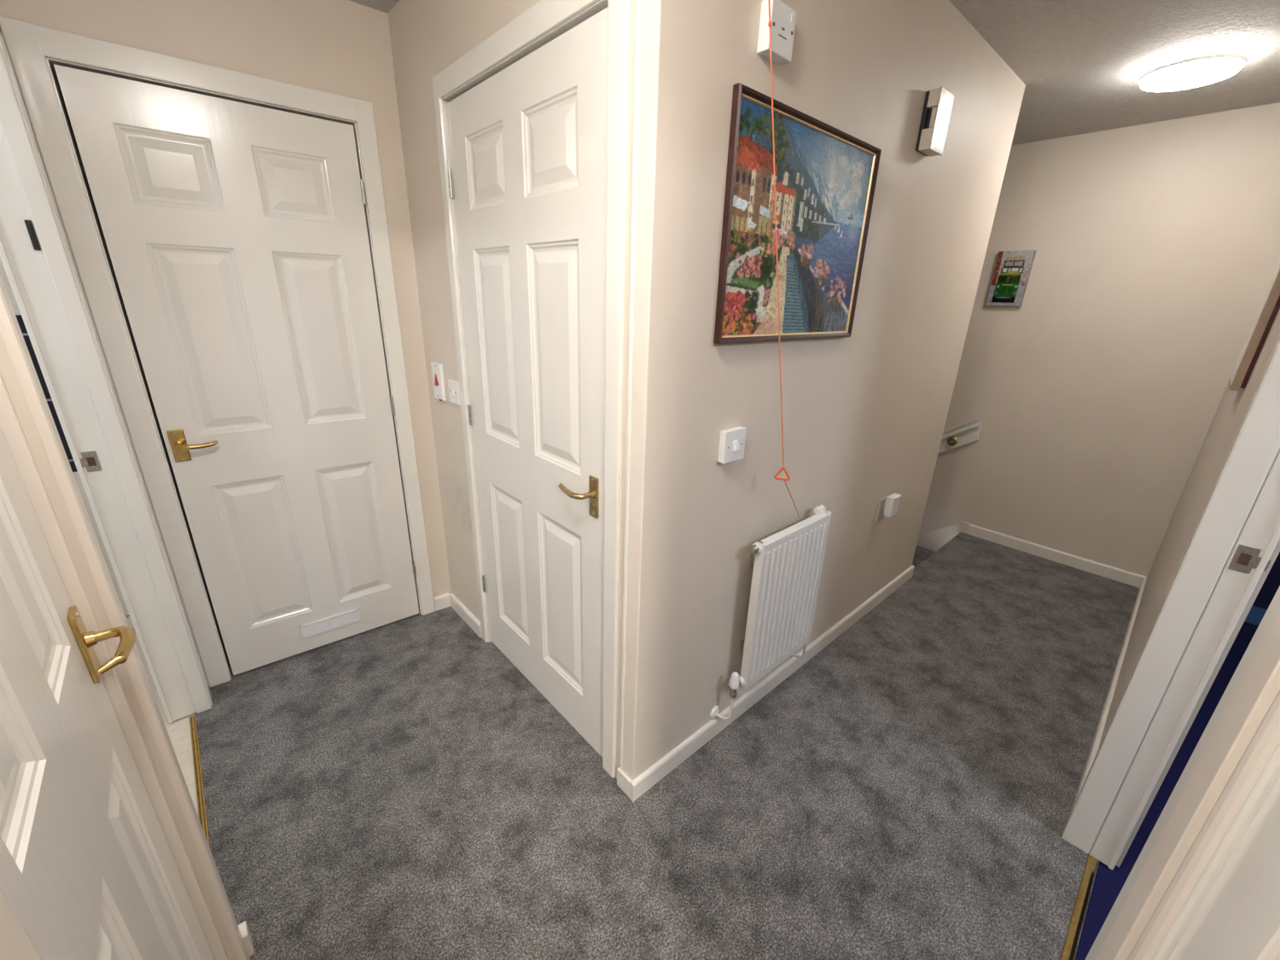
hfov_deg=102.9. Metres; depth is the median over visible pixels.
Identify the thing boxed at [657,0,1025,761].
wall
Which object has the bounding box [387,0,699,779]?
wall
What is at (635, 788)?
baseboard
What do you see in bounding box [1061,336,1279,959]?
door frame
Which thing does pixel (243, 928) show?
baseboard
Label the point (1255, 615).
baseboard
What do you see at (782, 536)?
grille
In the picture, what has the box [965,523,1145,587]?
baseboard
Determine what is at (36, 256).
door frame
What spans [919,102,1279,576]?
wall
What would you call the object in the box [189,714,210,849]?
threshold strip
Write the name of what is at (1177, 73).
diffuser
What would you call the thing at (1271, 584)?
wall
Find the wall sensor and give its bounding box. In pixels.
[875,493,901,521]
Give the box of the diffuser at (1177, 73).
[1139,58,1244,92]
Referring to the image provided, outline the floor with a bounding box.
[125,532,1258,959]
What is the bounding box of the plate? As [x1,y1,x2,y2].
[430,361,446,401]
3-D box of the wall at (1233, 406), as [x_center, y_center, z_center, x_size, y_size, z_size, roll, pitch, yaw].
[1.403,-0.053,1.125,4.164,2.332,0.110,-16,26,-40]
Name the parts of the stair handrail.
rail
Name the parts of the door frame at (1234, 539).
striker plate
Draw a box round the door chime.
[915,86,954,156]
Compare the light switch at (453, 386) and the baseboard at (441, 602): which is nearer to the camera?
the light switch at (453, 386)
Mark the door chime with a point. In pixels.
(938, 101)
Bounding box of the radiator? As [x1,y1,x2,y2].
[709,505,831,720]
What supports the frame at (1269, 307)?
attached to the wall at (1233, 406)
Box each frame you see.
[0,29,212,723]
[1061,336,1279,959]
[1228,259,1279,390]
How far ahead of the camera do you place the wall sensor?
2.30 m
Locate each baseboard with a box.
[238,920,254,956]
[433,592,450,610]
[449,592,482,637]
[616,564,914,802]
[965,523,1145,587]
[1070,576,1146,811]
[1244,605,1267,626]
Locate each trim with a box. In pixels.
[622,0,661,780]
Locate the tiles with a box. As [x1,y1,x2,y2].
[15,314,77,471]
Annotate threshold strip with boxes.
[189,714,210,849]
[1058,855,1098,959]
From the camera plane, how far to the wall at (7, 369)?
0.84 m
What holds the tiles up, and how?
attached to the wall at (7, 369)
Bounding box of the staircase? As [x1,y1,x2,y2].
[911,545,935,568]
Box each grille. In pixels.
[299,608,360,639]
[760,512,826,543]
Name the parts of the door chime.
plate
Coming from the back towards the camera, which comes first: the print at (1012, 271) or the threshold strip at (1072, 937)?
the print at (1012, 271)
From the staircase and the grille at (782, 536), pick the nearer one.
the grille at (782, 536)
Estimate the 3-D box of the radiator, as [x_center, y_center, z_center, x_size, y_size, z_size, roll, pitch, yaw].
[0.470,0.465,1.789,0.513,0.705,0.083,-15,26,-40]
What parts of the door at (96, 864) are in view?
handle plate, lever handle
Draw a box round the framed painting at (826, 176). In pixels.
[713,82,881,343]
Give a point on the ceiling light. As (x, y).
(1198, 67)
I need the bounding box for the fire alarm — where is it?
[756,0,796,65]
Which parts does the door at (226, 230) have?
handle plate, lever handle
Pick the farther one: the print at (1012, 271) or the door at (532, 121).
the print at (1012, 271)
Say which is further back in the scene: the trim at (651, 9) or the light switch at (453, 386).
the light switch at (453, 386)
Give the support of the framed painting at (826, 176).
attached to the wall at (864, 413)
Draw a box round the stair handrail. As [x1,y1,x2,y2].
[938,416,983,453]
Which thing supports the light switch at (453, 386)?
attached to the wall at (427, 37)
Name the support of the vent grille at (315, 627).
attached to the door at (226, 230)
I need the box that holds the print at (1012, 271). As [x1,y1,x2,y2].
[985,250,1035,306]
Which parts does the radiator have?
panel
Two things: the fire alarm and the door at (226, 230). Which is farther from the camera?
the door at (226, 230)
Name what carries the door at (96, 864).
in the wall at (7, 369)
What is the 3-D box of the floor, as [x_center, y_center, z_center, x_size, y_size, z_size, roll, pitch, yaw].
[0.515,1.093,1.379,5.900,0.050,5.750,-15,26,-40]
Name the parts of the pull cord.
triangle pull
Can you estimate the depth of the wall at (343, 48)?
1.64 m
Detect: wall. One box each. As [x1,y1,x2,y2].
[0,0,451,686]
[0,257,238,959]
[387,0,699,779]
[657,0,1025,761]
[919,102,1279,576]
[1097,307,1279,866]
[1252,552,1279,609]
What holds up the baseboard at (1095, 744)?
attached to the wall at (1233, 406)
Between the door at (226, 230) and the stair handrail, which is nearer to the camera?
the door at (226, 230)
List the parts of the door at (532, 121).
lever handle, handle plate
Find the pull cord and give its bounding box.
[768,0,799,517]
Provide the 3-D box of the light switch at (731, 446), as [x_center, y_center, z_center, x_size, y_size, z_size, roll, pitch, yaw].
[0.257,-0.096,1.401,0.090,0.090,0.032,-15,26,-40]
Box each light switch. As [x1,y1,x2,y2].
[447,378,460,405]
[717,426,746,464]
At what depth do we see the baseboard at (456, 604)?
2.36 m
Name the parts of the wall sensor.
plate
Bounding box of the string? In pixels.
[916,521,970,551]
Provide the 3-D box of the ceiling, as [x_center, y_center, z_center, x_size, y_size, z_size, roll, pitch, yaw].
[0.586,-1.047,0.217,6.600,0.100,6.600,-15,26,-40]
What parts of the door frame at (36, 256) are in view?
striker plate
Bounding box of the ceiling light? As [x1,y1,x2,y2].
[1138,45,1247,92]
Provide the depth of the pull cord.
1.21 m
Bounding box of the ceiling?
[348,0,1279,145]
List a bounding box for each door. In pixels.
[0,15,435,687]
[0,273,250,959]
[431,0,629,778]
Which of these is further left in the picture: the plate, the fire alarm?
the plate

